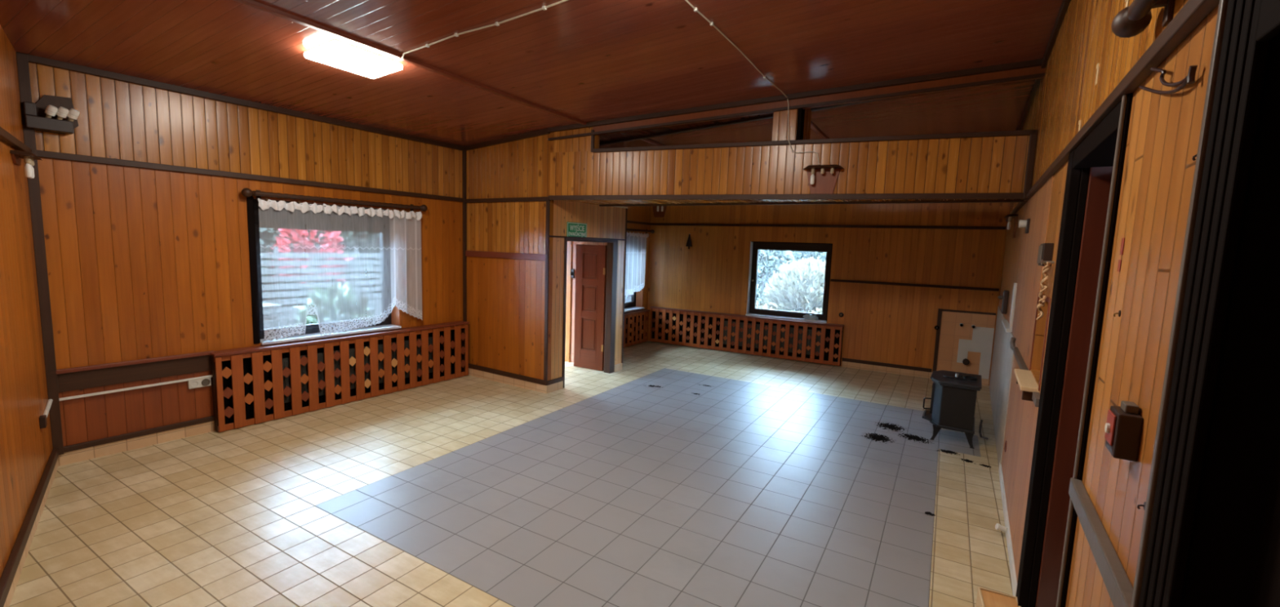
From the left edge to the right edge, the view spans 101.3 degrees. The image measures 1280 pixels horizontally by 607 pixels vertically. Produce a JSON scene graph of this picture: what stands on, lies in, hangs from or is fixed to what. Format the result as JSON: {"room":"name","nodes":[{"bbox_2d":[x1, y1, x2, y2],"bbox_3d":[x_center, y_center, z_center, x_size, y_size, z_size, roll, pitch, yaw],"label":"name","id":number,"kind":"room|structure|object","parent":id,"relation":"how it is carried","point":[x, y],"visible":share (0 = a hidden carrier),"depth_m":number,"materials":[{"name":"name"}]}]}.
{"room":"community hall","nodes":[
{"label":"community hall","id":0,"kind":"room"},
{"bbox_2d":[0,25,52,578],"bbox_3d":[-2.308,-0.310,1.368,0.251,4.000,7.550,-4,9,-43],"label":"wall","id":1,"kind":"structure","parent":0,"point":[25,448],"depth_m":3.35,"materials":[{"name":"brown wood"}]},
{"bbox_2d":[0,126,32,153],"bbox_3d":[-2.131,-0.765,1.353,0.038,0.050,7.180,-4,9,-43],"label":"trim","id":2,"kind":"structure","parent":1,"relation":"attached to","point":[6,136],"depth_m":3.38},
{"bbox_2d":[9,150,41,178],"bbox_3d":[-4.202,-0.945,3.601,0.116,0.169,0.355,-4,9,-43],"label":"wall lamp","id":3,"kind":"object","parent":1,"relation":"attached to","point":[28,157],"visible":1,"depth_m":3.54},
{"bbox_2d":[0,448,58,606],"bbox_3d":[-2.211,1.547,1.608,0.034,0.065,7.180,-4,9,-43],"label":"trim","id":4,"kind":"structure","parent":1,"relation":"attached to","point":[6,579],"depth_m":3.04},
{"bbox_2d":[3,458,58,606],"bbox_3d":[-2.218,1.629,1.613,0.023,0.100,7.180,-4,9,-43],"label":"baseboard","id":5,"kind":"structure","parent":1,"relation":"attached to","point":[11,593],"depth_m":3.13,"materials":[{"name":"beige tile"}]},
{"bbox_2d":[39,399,53,428],"bbox_3d":[-4.453,0.822,3.938,0.031,0.093,0.521,-4,9,-43],"label":"duct","id":6,"kind":"object","parent":1,"relation":"attached to","point":[42,419],"visible":1,"depth_m":3.79,"materials":[{"name":"white plastic"}]},
{"bbox_2d":[28,62,462,446],"bbox_3d":[-3.656,-0.693,5.778,0.300,3.700,4.404,6,8,33],"label":"wall","id":7,"kind":"structure","parent":0,"point":[142,263],"depth_m":4.70,"materials":[{"name":"brown wood"}]},
{"bbox_2d":[15,52,63,455],"bbox_3d":[-4.610,-0.315,4.031,0.050,3.070,0.060,6,8,33],"label":"trim","id":8,"kind":"structure","parent":7,"relation":"attached to","point":[22,60],"depth_m":4.02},
{"bbox_2d":[22,94,79,134],"bbox_3d":[-4.469,-1.450,3.984,0.137,0.285,0.296,6,8,33],"label":"wall lamp","id":9,"kind":"object","parent":7,"relation":"attached to","point":[51,113],"visible":1,"depth_m":3.98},
{"bbox_2d":[48,351,215,374],"bbox_3d":[-4.358,0.506,4.557,0.050,0.030,1.081,6,8,33],"label":"trim","id":10,"kind":"structure","parent":7,"relation":"attached to","point":[208,353],"depth_m":4.50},
{"bbox_2d":[57,355,211,392],"bbox_3d":[-4.373,0.597,4.575,0.021,0.155,1.081,6,8,33],"label":"trim","id":11,"kind":"structure","parent":7,"relation":"attached to","point":[72,381],"depth_m":4.53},
{"bbox_2d":[58,374,212,400],"bbox_3d":[-4.354,0.729,4.592,0.016,0.020,1.031,6,8,33],"label":"duct","id":12,"kind":"object","parent":7,"relation":"attached to","point":[206,376],"visible":1,"depth_m":4.53,"materials":[{"name":"white plastic"}]},
{"bbox_2d":[57,421,214,466],"bbox_3d":[-4.396,1.217,4.645,0.016,0.105,1.081,6,8,33],"label":"baseboard","id":13,"kind":"structure","parent":7,"relation":"attached to","point":[77,455],"depth_m":4.58,"materials":[{"name":"beige tile"}]},
{"bbox_2d":[63,415,214,453],"bbox_3d":[-4.388,1.143,4.633,0.028,0.045,1.081,6,8,33],"label":"trim","id":14,"kind":"structure","parent":7,"relation":"attached to","point":[147,432],"depth_m":4.58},
{"bbox_2d":[187,377,211,389],"bbox_3d":[-4.147,0.748,4.938,0.036,0.084,0.170,6,8,33],"label":"wall socket","id":15,"kind":"object","parent":7,"relation":"attached to","point":[206,382],"visible":1,"depth_m":4.93,"materials":[{"name":"white plastic"}]},
{"bbox_2d":[17,52,464,151],"bbox_3d":[-3.494,-1.971,5.505,0.043,0.060,4.054,6,8,33],"label":"trim","id":16,"kind":"structure","parent":7,"relation":"attached to","point":[32,59],"depth_m":4.88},
{"bbox_2d":[36,150,463,202],"bbox_3d":[-3.514,-1.282,5.597,0.031,0.050,4.004,6,8,33],"label":"trim","id":17,"kind":"structure","parent":7,"relation":"attached to","point":[40,153],"depth_m":4.92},
{"bbox_2d":[246,195,259,344],"bbox_3d":[-3.860,-0.337,5.229,0.012,1.500,0.050,6,8,33],"label":"trim","id":18,"kind":"structure","parent":7,"relation":"attached to","point":[249,200],"depth_m":5.22,"materials":[{"name":"black wood"}]},
{"bbox_2d":[252,196,401,345],"bbox_3d":[-3.510,-0.383,5.957,0.285,1.485,1.562,6,8,33],"label":"window","id":19,"kind":"structure","parent":7,"relation":"in","point":[270,218],"depth_m":5.93,"materials":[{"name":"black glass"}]},
{"bbox_2d":[241,187,427,211],"bbox_3d":[-3.291,-1.137,5.885,0.118,0.103,2.012,6,8,33],"label":"curtain rod","id":20,"kind":"object","parent":7,"relation":"attached to","point":[246,193],"visible":0.97,"depth_m":5.66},
{"bbox_2d":[257,198,422,341],"bbox_3d":[-3.277,-0.388,5.970,0.066,1.453,1.805,6,8,33],"label":"lace curtain","id":21,"kind":"object","parent":20,"relation":"hanging from","point":[405,227],"visible":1,"depth_m":6.42,"materials":[{"name":"white fabric"}]},
{"bbox_2d":[282,337,433,403],"bbox_3d":[-3.269,0.748,6.253,0.053,0.480,1.902,6,8,33],"label":"radiator","id":22,"kind":"object","parent":7,"relation":"attached to","point":[286,362],"visible":0.28,"depth_m":6.08,"materials":[{"name":"metal"}]},
{"bbox_2d":[466,200,553,394],"bbox_3d":[-1.805,-0.140,7.029,1.616,2.450,0.099,6,7,32],"label":"wall","id":23,"kind":"structure","parent":0,"point":[505,297],"depth_m":6.95,"materials":[{"name":"brown wood"}]},
{"bbox_2d":[462,150,466,321],"bbox_3d":[-2.455,-0.610,7.345,0.040,3.070,0.040,6,8,33],"label":"trim","id":24,"kind":"structure","parent":23,"relation":"attached to","point":[464,153],"depth_m":7.30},
{"bbox_2d":[465,250,546,261],"bbox_3d":[-1.813,-0.639,6.940,1.551,0.080,0.023,6,7,32],"label":"trim","id":25,"kind":"structure","parent":23,"relation":"attached to","point":[468,253],"depth_m":6.89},
{"bbox_2d":[468,363,544,385],"bbox_3d":[-1.867,0.946,7.114,1.551,0.060,0.027,6,7,32],"label":"trim","id":26,"kind":"structure","parent":23,"relation":"attached to","point":[527,379],"depth_m":7.04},
{"bbox_2d":[465,196,550,203],"bbox_3d":[-1.774,-1.352,6.846,1.591,0.050,0.030,6,7,32],"label":"trim","id":27,"kind":"structure","parent":23,"relation":"attached to","point":[538,198],"depth_m":6.78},
{"bbox_2d":[543,200,550,386],"bbox_3d":[-1.168,-0.108,6.570,0.050,2.320,0.022,6,7,32],"label":"trim","id":28,"kind":"structure","parent":23,"relation":"attached to","point":[548,202],"depth_m":6.56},
{"bbox_2d":[8,341,1013,606],"bbox_3d":[-0.113,1.340,5.316,7.900,0.001,11.200,6,7,30],"label":"floor","id":29,"kind":"structure","parent":0,"point":[763,487],"depth_m":3.87,"materials":[{"name":"beige tile"}]},
{"bbox_2d":[209,320,469,432],"bbox_3d":[-3.262,0.743,6.215,0.138,0.768,2.928,6,8,33],"label":"radiator cover","id":30,"kind":"object","parent":29,"relation":"on","point":[247,383],"visible":1,"depth_m":5.80,"materials":[{"name":"brown wood"}]},
{"bbox_2d":[209,320,469,357],"bbox_3d":[-3.250,0.375,6.174,0.138,0.028,2.928,6,8,33],"label":"shelf","id":31,"kind":"object","parent":30,"relation":"attached to","point":[358,337],"depth_m":5.83,"materials":[{"name":"wood"}]},
{"bbox_2d":[622,309,649,347],"bbox_3d":[-0.435,0.524,9.529,0.118,0.633,2.250,6,7,30],"label":"radiator cover","id":32,"kind":"object","parent":29,"relation":"on","point":[635,326],"visible":0.41,"depth_m":10.07,"materials":[{"name":"brown wood"}]},
{"bbox_2d":[624,309,649,315],"bbox_3d":[-0.425,0.223,9.495,0.118,0.028,2.250,6,7,30],"label":"shelf","id":33,"kind":"object","parent":32,"relation":"attached to","point":[645,311],"depth_m":10.07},
{"bbox_2d":[649,306,844,366],"bbox_3d":[1.801,0.556,9.642,3.622,0.693,0.129,5,7,28],"label":"radiator cover","id":34,"kind":"object","parent":29,"relation":"on","point":[691,328],"visible":1,"depth_m":9.55,"materials":[{"name":"brown wood"}]},
{"bbox_2d":[649,306,844,327],"bbox_3d":[1.812,0.226,9.605,3.622,0.028,0.128,5,7,28],"label":"shelf","id":35,"kind":"object","parent":34,"relation":"attached to","point":[652,308],"depth_m":9.51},
{"bbox_2d":[862,433,894,444],"bbox_3d":[2.495,1.395,5.487,0.327,0.027,0.318,1,6,-7],"label":"heap","id":36,"kind":"object","parent":29,"relation":"on","point":[877,437],"visible":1,"depth_m":5.46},
{"bbox_2d":[877,422,904,431],"bbox_3d":[2.795,1.364,5.848,0.316,0.028,0.346,-2,8,-34],"label":"heap","id":37,"kind":"object","parent":29,"relation":"on","point":[891,426],"visible":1,"depth_m":5.82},
{"bbox_2d":[898,432,933,444],"bbox_3d":[2.889,1.405,5.516,0.247,0.026,0.384,-4,8,-41],"label":"heap","id":38,"kind":"object","parent":29,"relation":"on","point":[910,437],"visible":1,"depth_m":5.49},
{"bbox_2d":[921,370,982,448],"bbox_3d":[3.317,1.072,5.594,0.500,0.701,0.630,6,7,32],"label":"wood stove","id":39,"kind":"object","parent":29,"relation":"on","point":[953,394],"visible":1,"depth_m":5.36,"materials":[{"name":"black metal"}]},
{"bbox_2d":[975,586,1021,606],"bbox_3d":[1.868,1.634,2.712,0.183,0.122,0.300,5,7,26],"label":"wooden box","id":40,"kind":"object","parent":29,"relation":"on","point":[985,597],"visible":0.96,"depth_m":2.79,"materials":[{"name":"brown wood"}]},
{"bbox_2d":[0,0,1062,148],"bbox_3d":[0.001,-2.030,4.943,7.900,0.518,11.200,6,7,30],"label":"ceiling","id":41,"kind":"structure","parent":0,"point":[584,60],"depth_m":4.09,"materials":[{"name":"wood"}]},
{"bbox_2d":[303,40,402,78],"bbox_3d":[-2.197,-1.876,4.042,0.399,0.087,0.560,6,7,30],"label":"ceiling light","id":42,"kind":"object","parent":41,"relation":"attached to","point":[335,53],"visible":1,"depth_m":3.97,"materials":[{"name":"white plastic"}]},
{"bbox_2d":[232,0,586,124],"bbox_3d":[-2.080,-1.880,3.690,0.055,0.032,5.714,6,7,30],"label":"trim","id":43,"kind":"structure","parent":41,"relation":"attached to","point":[256,5],"depth_m":3.94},
{"bbox_2d":[395,0,568,60],"bbox_3d":[-0.967,-1.881,3.524,2.204,0.174,0.097,6,7,32],"label":"cable","id":44,"kind":"object","parent":41,"relation":"attached to","point":[544,7],"visible":0.98,"depth_m":3.58,"materials":[{"name":"white plastic"}]},
{"bbox_2d":[684,0,819,164],"bbox_3d":[0.831,-1.645,4.179,0.332,0.686,2.777,7,8,37],"label":"cable","id":45,"kind":"object","parent":41,"relation":"attached to","point":[695,9],"visible":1,"depth_m":4.46,"materials":[{"name":"white plastic"}]},
{"bbox_2d":[592,66,1044,135],"bbox_3d":[1.493,-2.042,5.329,4.377,0.428,0.099,5,7,22],"label":"beam","id":46,"kind":"structure","parent":41,"relation":"attached to","point":[1033,70],"depth_m":5.11,"materials":[{"name":"brown wood"}]},
{"bbox_2d":[546,58,1042,133],"bbox_3d":[1.166,-2.071,5.382,4.915,0.367,0.050,5,7,22],"label":"trim","id":47,"kind":"structure","parent":46,"relation":"attached to","point":[1034,63],"depth_m":5.13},
{"bbox_2d":[547,72,1044,141],"bbox_3d":[1.179,-1.966,5.401,4.932,0.346,0.030,5,7,22],"label":"trim","id":48,"kind":"structure","parent":46,"relation":"attached to","point":[1038,75],"depth_m":5.15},
{"bbox_2d":[466,127,599,199],"bbox_3d":[-1.483,-1.784,6.724,2.200,0.904,0.184,6,7,30],"label":"wall","id":49,"kind":"structure","parent":0,"point":[520,168],"depth_m":6.69,"materials":[{"name":"brown wood"}]},
{"bbox_2d":[464,128,550,151],"bbox_3d":[-1.755,-2.105,6.761,1.563,0.161,0.040,6,7,32],"label":"trim","id":50,"kind":"structure","parent":49,"relation":"attached to","point":[541,132],"depth_m":6.71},
{"bbox_2d":[551,200,626,379],"bbox_3d":[-0.738,-0.145,7.307,0.090,2.470,1.671,6,7,32],"label":"wall","id":51,"kind":"structure","parent":0,"point":[602,222],"depth_m":6.94,"materials":[{"name":"brown wood"}]},
{"bbox_2d":[546,381,563,393],"bbox_3d":[-1.109,1.086,6.826,0.016,0.105,0.300,6,7,32],"label":"baseboard","id":52,"kind":"structure","parent":51,"relation":"attached to","point":[554,387],"depth_m":6.82,"materials":[{"name":"beige tile"}]},
{"bbox_2d":[566,222,586,237],"bbox_3d":[-0.831,-0.965,6.930,0.010,0.206,0.410,6,8,33],"label":"exit sign","id":53,"kind":"object","parent":51,"relation":"attached to","point":[573,229],"visible":1,"depth_m":6.92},
{"bbox_2d":[549,235,626,240],"bbox_3d":[-0.667,-0.896,7.200,0.014,0.020,1.681,6,7,32],"label":"trim","id":54,"kind":"structure","parent":51,"relation":"attached to","point":[549,236],"depth_m":7.11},
{"bbox_2d":[561,237,617,388],"bbox_3d":[-0.722,0.090,7.368,0.112,1.990,1.186,6,7,32],"label":"trim","id":55,"kind":"structure","parent":51,"relation":"attached to","point":[612,245],"depth_m":7.73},
{"bbox_2d":[573,244,607,371],"bbox_3d":[-0.761,0.059,7.978,0.557,1.903,0.054,6,7,30],"label":"door","id":56,"kind":"structure","parent":51,"relation":"in","point":[590,260],"depth_m":7.96,"materials":[{"name":"red wood"}]},
{"bbox_2d":[621,208,627,363],"bbox_3d":[-0.275,-0.257,8.005,0.102,2.370,0.025,6,7,32],"label":"trim","id":57,"kind":"structure","parent":51,"relation":"attached to","point":[626,209],"depth_m":7.97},
{"bbox_2d":[569,241,607,362],"bbox_3d":[-1.021,-0.888,8.337,1.770,3.700,0.090,6,7,30],"label":"wall","id":58,"kind":"structure","parent":0,"point":[574,243],"depth_m":8.38,"materials":[{"name":"paint"}]},
{"bbox_2d":[564,206,651,362],"bbox_3d":[-0.512,-1.006,9.558,0.300,3.700,2.760,6,7,30],"label":"wall","id":59,"kind":"structure","parent":0,"point":[639,214],"depth_m":9.77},
{"bbox_2d":[624,288,644,312],"bbox_3d":[-0.235,-0.577,9.976,0.270,1.425,0.940,6,7,30],"label":"window","id":60,"kind":"structure","parent":59,"relation":"in","point":[632,303],"depth_m":10.37,"materials":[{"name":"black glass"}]},
{"bbox_2d":[626,228,654,233],"bbox_3d":[-0.075,-1.364,9.838,0.112,0.100,1.287,6,7,30],"label":"curtain rod","id":61,"kind":"object","parent":59,"relation":"attached to","point":[646,231],"visible":0.61,"depth_m":9.95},
{"bbox_2d":[624,231,648,296],"bbox_3d":[-0.097,-0.747,9.843,0.068,1.189,0.950,6,7,30],"label":"lace curtain","id":62,"kind":"object","parent":61,"relation":"hanging from","point":[636,243],"visible":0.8,"depth_m":9.90,"materials":[{"name":"white fabric"}]},
{"bbox_2d":[549,135,1029,204],"bbox_3d":[1.230,-1.396,5.604,4.860,0.548,0.956,6,7,30],"label":"bulkhead","id":63,"kind":"structure","parent":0,"point":[995,164],"depth_m":5.32,"materials":[{"name":"brown wood"}]},
{"bbox_2d":[548,192,1028,199],"bbox_3d":[1.140,-1.119,5.507,4.893,0.053,0.030,5,7,22],"label":"trim","id":64,"kind":"structure","parent":63,"relation":"attached to","point":[999,195],"depth_m":5.30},
{"bbox_2d":[599,199,1026,206],"bbox_3d":[1.518,-1.152,6.001,4.800,0.040,0.050,6,7,30],"label":"trim","id":65,"kind":"structure","parent":63,"relation":"attached to","point":[1018,200],"depth_m":5.66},
{"bbox_2d":[593,129,1035,152],"bbox_3d":[1.441,-1.636,5.342,4.287,0.040,0.051,5,7,22],"label":"trim","id":66,"kind":"structure","parent":63,"relation":"attached to","point":[1025,132],"depth_m":5.14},
{"bbox_2d":[803,164,844,194],"bbox_3d":[1.795,-1.216,5.171,0.395,0.288,0.128,5,7,22],"label":"coat rack","id":67,"kind":"object","parent":63,"relation":"attached to","point":[822,179],"visible":1,"depth_m":5.20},
{"bbox_2d":[772,108,811,141],"bbox_3d":[1.617,-1.899,5.561,0.235,0.487,0.613,6,7,30],"label":"wall","id":68,"kind":"structure","parent":0,"point":[780,129],"depth_m":5.33,"materials":[{"name":"brown wood"}]},
{"bbox_2d":[599,95,909,146],"bbox_3d":[0.845,-2.144,6.333,6.460,0.457,0.060,6,7,30],"label":"trim","id":69,"kind":"structure","parent":68,"relation":"attached to","point":[769,116],"depth_m":6.28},
{"bbox_2d":[795,108,804,140],"bbox_3d":[1.715,-1.890,5.538,0.038,0.430,0.595,5,7,22],"label":"trim","id":70,"kind":"structure","parent":68,"relation":"attached to","point":[801,114],"depth_m":5.28,"materials":[{"name":"black wood"}]},
{"bbox_2d":[810,121,827,138],"bbox_3d":[2.559,-2.258,7.202,0.050,0.032,3.190,6,7,30],"label":"trim","id":71,"kind":"structure","parent":68,"relation":"attached to","point":[813,126],"depth_m":6.70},
{"bbox_2d":[646,202,1009,386],"bbox_3d":[2.761,-1.009,9.215,6.553,4.000,0.300,5,7,28],"label":"wall","id":72,"kind":"structure","parent":0,"point":[891,324],"depth_m":8.59,"materials":[{"name":"brown wood"}]},
{"bbox_2d":[652,205,666,217],"bbox_3d":[0.351,-1.838,10.219,0.415,0.302,0.135,5,7,28],"label":"wall lamp","id":73,"kind":"object","parent":72,"relation":"attached to","point":[658,211],"visible":0.58,"depth_m":10.26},
{"bbox_2d":[719,320,821,355],"bbox_3d":[2.306,0.608,9.392,1.851,0.440,0.048,5,7,28],"label":"radiator","id":74,"kind":"object","parent":72,"relation":"attached to","point":[726,322],"visible":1,"depth_m":9.33,"materials":[{"name":"metal"}]},
{"bbox_2d":[745,241,832,323],"bbox_3d":[2.623,-0.401,9.253,1.421,1.345,0.245,5,7,28],"label":"window","id":75,"kind":"structure","parent":72,"relation":"in","point":[755,246],"depth_m":9.32,"materials":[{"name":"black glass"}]},
{"bbox_2d":[650,222,1005,230],"bbox_3d":[2.760,-1.333,8.998,5.823,0.043,0.032,5,7,28],"label":"trim","id":76,"kind":"structure","parent":72,"relation":"attached to","point":[652,224],"depth_m":8.67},
{"bbox_2d":[842,358,931,372],"bbox_3d":[3.992,0.998,8.536,1.321,0.055,0.025,5,7,28],"label":"trim","id":77,"kind":"structure","parent":72,"relation":"attached to","point":[868,362],"depth_m":8.51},
{"bbox_2d":[830,279,999,291],"bbox_3d":[4.246,-0.296,8.275,2.361,0.040,0.027,5,7,28],"label":"trim","id":78,"kind":"structure","parent":72,"relation":"attached to","point":[831,280],"depth_m":8.21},
{"bbox_2d":[841,361,989,386],"bbox_3d":[4.324,1.104,8.366,2.081,0.095,0.017,5,7,28],"label":"baseboard","id":79,"kind":"structure","parent":72,"relation":"attached to","point":[845,364],"depth_m":8.49,"materials":[{"name":"wood"}]},
{"bbox_2d":[932,308,995,372],"bbox_3d":[4.920,0.608,7.984,0.744,1.004,0.030,5,7,28],"label":"trim","id":80,"kind":"structure","parent":72,"relation":"attached to","point":[940,311],"depth_m":8.11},
{"bbox_2d":[936,311,995,379],"bbox_3d":[4.944,0.626,7.980,0.695,0.970,0.017,5,7,28],"label":"wall tiles","id":81,"kind":"structure","parent":72,"relation":"attached to","point":[957,343],"depth_m":7.96,"materials":[{"name":"beige tile"}]},
{"bbox_2d":[999,0,1218,606],"bbox_3d":[2.701,-0.351,3.259,0.300,4.000,10.806,6,7,32],"label":"wall","id":82,"kind":"structure","parent":0,"point":[1163,135],"depth_m":1.47,"materials":[{"name":"brown wood"}]},
{"bbox_2d":[989,306,1015,469],"bbox_3d":[4.238,0.778,6.188,0.013,1.215,3.702,6,7,32],"label":"wall panel","id":83,"kind":"object","parent":82,"relation":"attached to","point":[1002,354],"depth_m":5.57,"materials":[{"name":"white paint"}]},
{"bbox_2d":[997,290,1008,314],"bbox_3d":[4.030,-0.017,5.833,0.100,0.260,0.100,6,7,32],"label":"bracket","id":84,"kind":"object","parent":82,"relation":"attached to","point":[1006,293],"visible":1,"depth_m":5.78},
{"bbox_2d":[998,462,1017,596],"bbox_3d":[2.668,1.557,3.819,0.018,0.085,2.181,6,7,32],"label":"baseboard","id":85,"kind":"structure","parent":82,"relation":"attached to","point":[1012,570],"depth_m":3.49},
{"bbox_2d":[1004,213,1017,238],"bbox_3d":[4.223,-0.880,5.990,0.116,0.259,0.355,6,7,32],"label":"wall lamp","id":86,"kind":"object","parent":82,"relation":"attached to","point":[1010,217],"visible":1,"depth_m":5.91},
{"bbox_2d":[1008,282,1017,328],"bbox_3d":[3.636,0.022,5.112,0.020,0.445,0.140,6,7,32],"label":"trim","id":87,"kind":"structure","parent":82,"relation":"attached to","point":[1015,286],"depth_m":5.06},
{"bbox_2d":[1013,346,1028,370],"bbox_3d":[2.834,0.425,3.910,0.030,0.045,1.081,6,7,32],"label":"trim","id":88,"kind":"structure","parent":82,"relation":"attached to","point":[1021,364],"depth_m":3.87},
{"bbox_2d":[1017,218,1030,233],"bbox_3d":[3.243,-0.654,4.434,0.075,0.120,0.120,6,7,32],"label":"wall socket","id":89,"kind":"object","parent":82,"relation":"attached to","point":[1022,224],"visible":1,"depth_m":4.40,"materials":[{"name":"white plastic"}]},
{"bbox_2d":[1013,368,1039,401],"bbox_3d":[2.377,0.497,3.161,0.175,0.086,0.560,6,7,32],"label":"shelf","id":90,"kind":"object","parent":82,"relation":"attached to","point":[1025,380],"visible":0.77,"depth_m":3.05,"materials":[{"name":"brown wood"}]},
{"bbox_2d":[1001,174,1053,582],"bbox_3d":[2.835,0.328,3.871,0.004,2.355,2.632,6,7,32],"label":"wall panel","id":91,"kind":"object","parent":82,"relation":"attached to","point":[1022,415],"depth_m":3.70,"materials":[{"name":"brown wood"}]},
{"bbox_2d":[1023,129,1038,199],"bbox_3d":[3.393,-1.209,4.560,0.050,0.585,0.030,5,7,22],"label":"trim","id":92,"kind":"structure","parent":82,"relation":"attached to","point":[1033,137],"depth_m":4.55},
{"bbox_2d":[1031,391,1039,407],"bbox_3d":[2.153,0.520,2.841,0.030,0.045,0.180,6,7,32],"label":"trim","id":93,"kind":"structure","parent":82,"relation":"attached to","point":[1036,396],"depth_m":2.81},
{"bbox_2d":[1029,292,1050,391],"bbox_3d":[2.424,0.211,3.105,0.106,0.520,0.600,6,7,32],"label":"trim","id":94,"kind":"structure","parent":82,"relation":"attached to","point":[1047,300],"depth_m":2.90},
{"bbox_2d":[1017,0,1071,130],"bbox_3d":[2.601,-1.920,3.153,0.032,0.065,10.156,6,7,32],"label":"trim","id":95,"kind":"structure","parent":82,"relation":"attached to","point":[1064,7],"depth_m":4.08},
{"bbox_2d":[1035,259,1053,320],"bbox_3d":[2.263,-0.074,2.944,0.056,0.343,0.144,6,7,32],"label":"rope","id":96,"kind":"object","parent":82,"relation":"hanging from","point":[1046,264],"visible":1,"depth_m":2.90,"materials":[{"name":"fabric"}]},
{"bbox_2d":[1036,243,1053,266],"bbox_3d":[2.347,-0.283,3.039,0.052,0.130,0.200,6,7,32],"label":"wall box","id":97,"kind":"object","parent":82,"relation":"attached to","point":[1045,250],"visible":0.91,"depth_m":2.96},
{"bbox_2d":[1035,166,1112,606],"bbox_3d":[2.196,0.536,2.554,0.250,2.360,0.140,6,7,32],"label":"door","id":98,"kind":"structure","parent":82,"relation":"attached to","point":[1100,178],"depth_m":2.52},
{"bbox_2d":[1015,93,1133,606],"bbox_3d":[1.907,0.529,2.167,0.310,2.440,1.141,6,7,32],"label":"trim","id":99,"kind":"structure","parent":82,"relation":"attached to","point":[1097,149],"depth_m":2.54,"materials":[{"name":"black wood"}]},
{"bbox_2d":[1055,94,1127,606],"bbox_3d":[1.480,0.557,1.779,0.010,2.440,0.023,6,7,32],"label":"trim","id":100,"kind":"structure","parent":82,"relation":"attached to","point":[1123,104],"depth_m":1.72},
{"bbox_2d":[1068,478,1133,606],"bbox_3d":[1.259,0.653,1.439,0.030,0.060,0.816,6,7,32],"label":"trim","id":101,"kind":"structure","parent":82,"relation":"attached to","point":[1119,588],"depth_m":1.37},
{"bbox_2d":[1005,0,1219,221],"bbox_3d":[2.563,-0.833,3.274,0.039,0.065,10.156,6,7,32],"label":"trim","id":102,"kind":"structure","parent":82,"relation":"attached to","point":[1193,12],"depth_m":1.44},
{"bbox_2d":[1104,400,1143,462],"bbox_3d":[1.190,0.309,1.298,0.057,0.130,0.095,6,7,32],"label":"button","id":103,"kind":"object","parent":82,"relation":"attached to","point":[1123,427],"visible":1,"depth_m":1.26,"materials":[{"name":"red plastic"}]},
{"bbox_2d":[1111,0,1175,37],"bbox_3d":[1.174,-0.752,1.138,0.100,0.101,0.864,6,7,32],"label":"curtain rod","id":104,"kind":"object","parent":82,"relation":"attached to","point":[1131,20],"visible":0.99,"depth_m":1.42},
{"bbox_2d":[1138,65,1197,94],"bbox_3d":[1.292,-0.551,1.295,0.012,0.136,0.465,6,7,32],"label":"wall hook","id":105,"kind":"object","parent":82,"relation":"attached to","point":[1190,78],"visible":1,"depth_m":1.21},
{"bbox_2d":[1130,0,1228,606],"bbox_3d":[1.032,0.620,1.076,0.034,2.440,0.020,6,7,32],"label":"trim","id":106,"kind":"structure","parent":82,"relation":"attached to","point":[1223,5],"depth_m":1.01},
{"bbox_2d":[1138,0,1279,606],"bbox_3d":[0.805,0.683,0.444,0.318,2.440,1.290,6,7,32],"label":"trim","id":107,"kind":"structure","parent":82,"relation":"attached to","point":[1222,428],"depth_m":0.90,"materials":[{"name":"black wood"}]},
{"bbox_2d":[1248,430,1279,606],"bbox_3d":[0.816,0.744,0.531,0.041,2.280,0.910,6,7,32],"label":"door","id":108,"kind":"structure","parent":82,"relation":"in","point":[1265,592],"depth_m":0.86,"materials":[{"name":"black wood"}]},
{"label":"outside","id":109,"kind":"structure","parent":0,"visible":0},
{"bbox_2d":[263,304,804,327],"bbox_3d":[-1.073,0.240,18.137,60.000,0.001,70.000,6,7,30],"label":"ground","id":110,"kind":"structure","parent":109,"point":[284,322],"depth_m":13.85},
{"bbox_2d":[262,302,282,328],"bbox_3d":[-6.376,0.595,8.324,0.529,1.100,1.080,6,7,30],"label":"stack","id":111,"kind":"object","parent":110,"relation":"on","point":[265,305],"visible":0.07,"depth_m":8.49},
{"bbox_2d":[268,228,353,290],"bbox_3d":[-9.242,-1.247,14.638,2.191,3.178,1.932,6,7,30],"label":"flowering bush","id":112,"kind":"object","parent":110,"relation":"on","point":[285,233],"visible":0.41,"depth_m":14.36,"materials":[{"name":"red plant"}]},
{"bbox_2d":[258,227,381,306],"bbox_3d":[-11.144,-2.614,15.080,1.241,6.354,20.622,6,7,30],"label":"hedge","id":113,"kind":"object","parent":110,"relation":"on","point":[356,239],"visible":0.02,"depth_m":16.87,"materials":[{"name":"green plant"}]},
{"bbox_2d":[260,246,381,326],"bbox_3d":[-8.309,-0.485,13.622,0.085,1.950,14.080,6,7,30],"label":"fence","id":114,"kind":"object","parent":110,"relation":"on","point":[275,255],"visible":0.21,"depth_m":13.31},
{"bbox_2d":[293,282,375,325],"bbox_3d":[-5.179,0.375,8.910,1.483,1.488,1.281,6,7,30],"label":"bush","id":115,"kind":"object","parent":110,"relation":"on","point":[344,297],"visible":0.49,"depth_m":8.69,"materials":[{"name":"green plant"}]},
{"bbox_2d":[755,249,800,311],"bbox_3d":[4.085,-1.750,17.067,2.899,4.534,2.880,6,7,30],"label":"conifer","id":116,"kind":"object","parent":110,"relation":"on","point":[784,257],"visible":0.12,"depth_m":16.38,"materials":[{"name":"green plant"}]},
{"bbox_2d":[756,250,826,297],"bbox_3d":[7.921,-2.017,21.240,14.388,4.769,1.193,6,7,30],"label":"hedge","id":117,"kind":"object","parent":110,"relation":"on","point":[797,255],"visible":0.03,"depth_m":21.75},
{"bbox_2d":[759,256,826,313],"bbox_3d":[4.262,-0.120,13.259,2.386,2.145,2.152,6,7,30],"label":"bush","id":118,"kind":"object","parent":110,"relation":"on","point":[796,284],"visible":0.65,"depth_m":12.77,"materials":[{"name":"green plant"}]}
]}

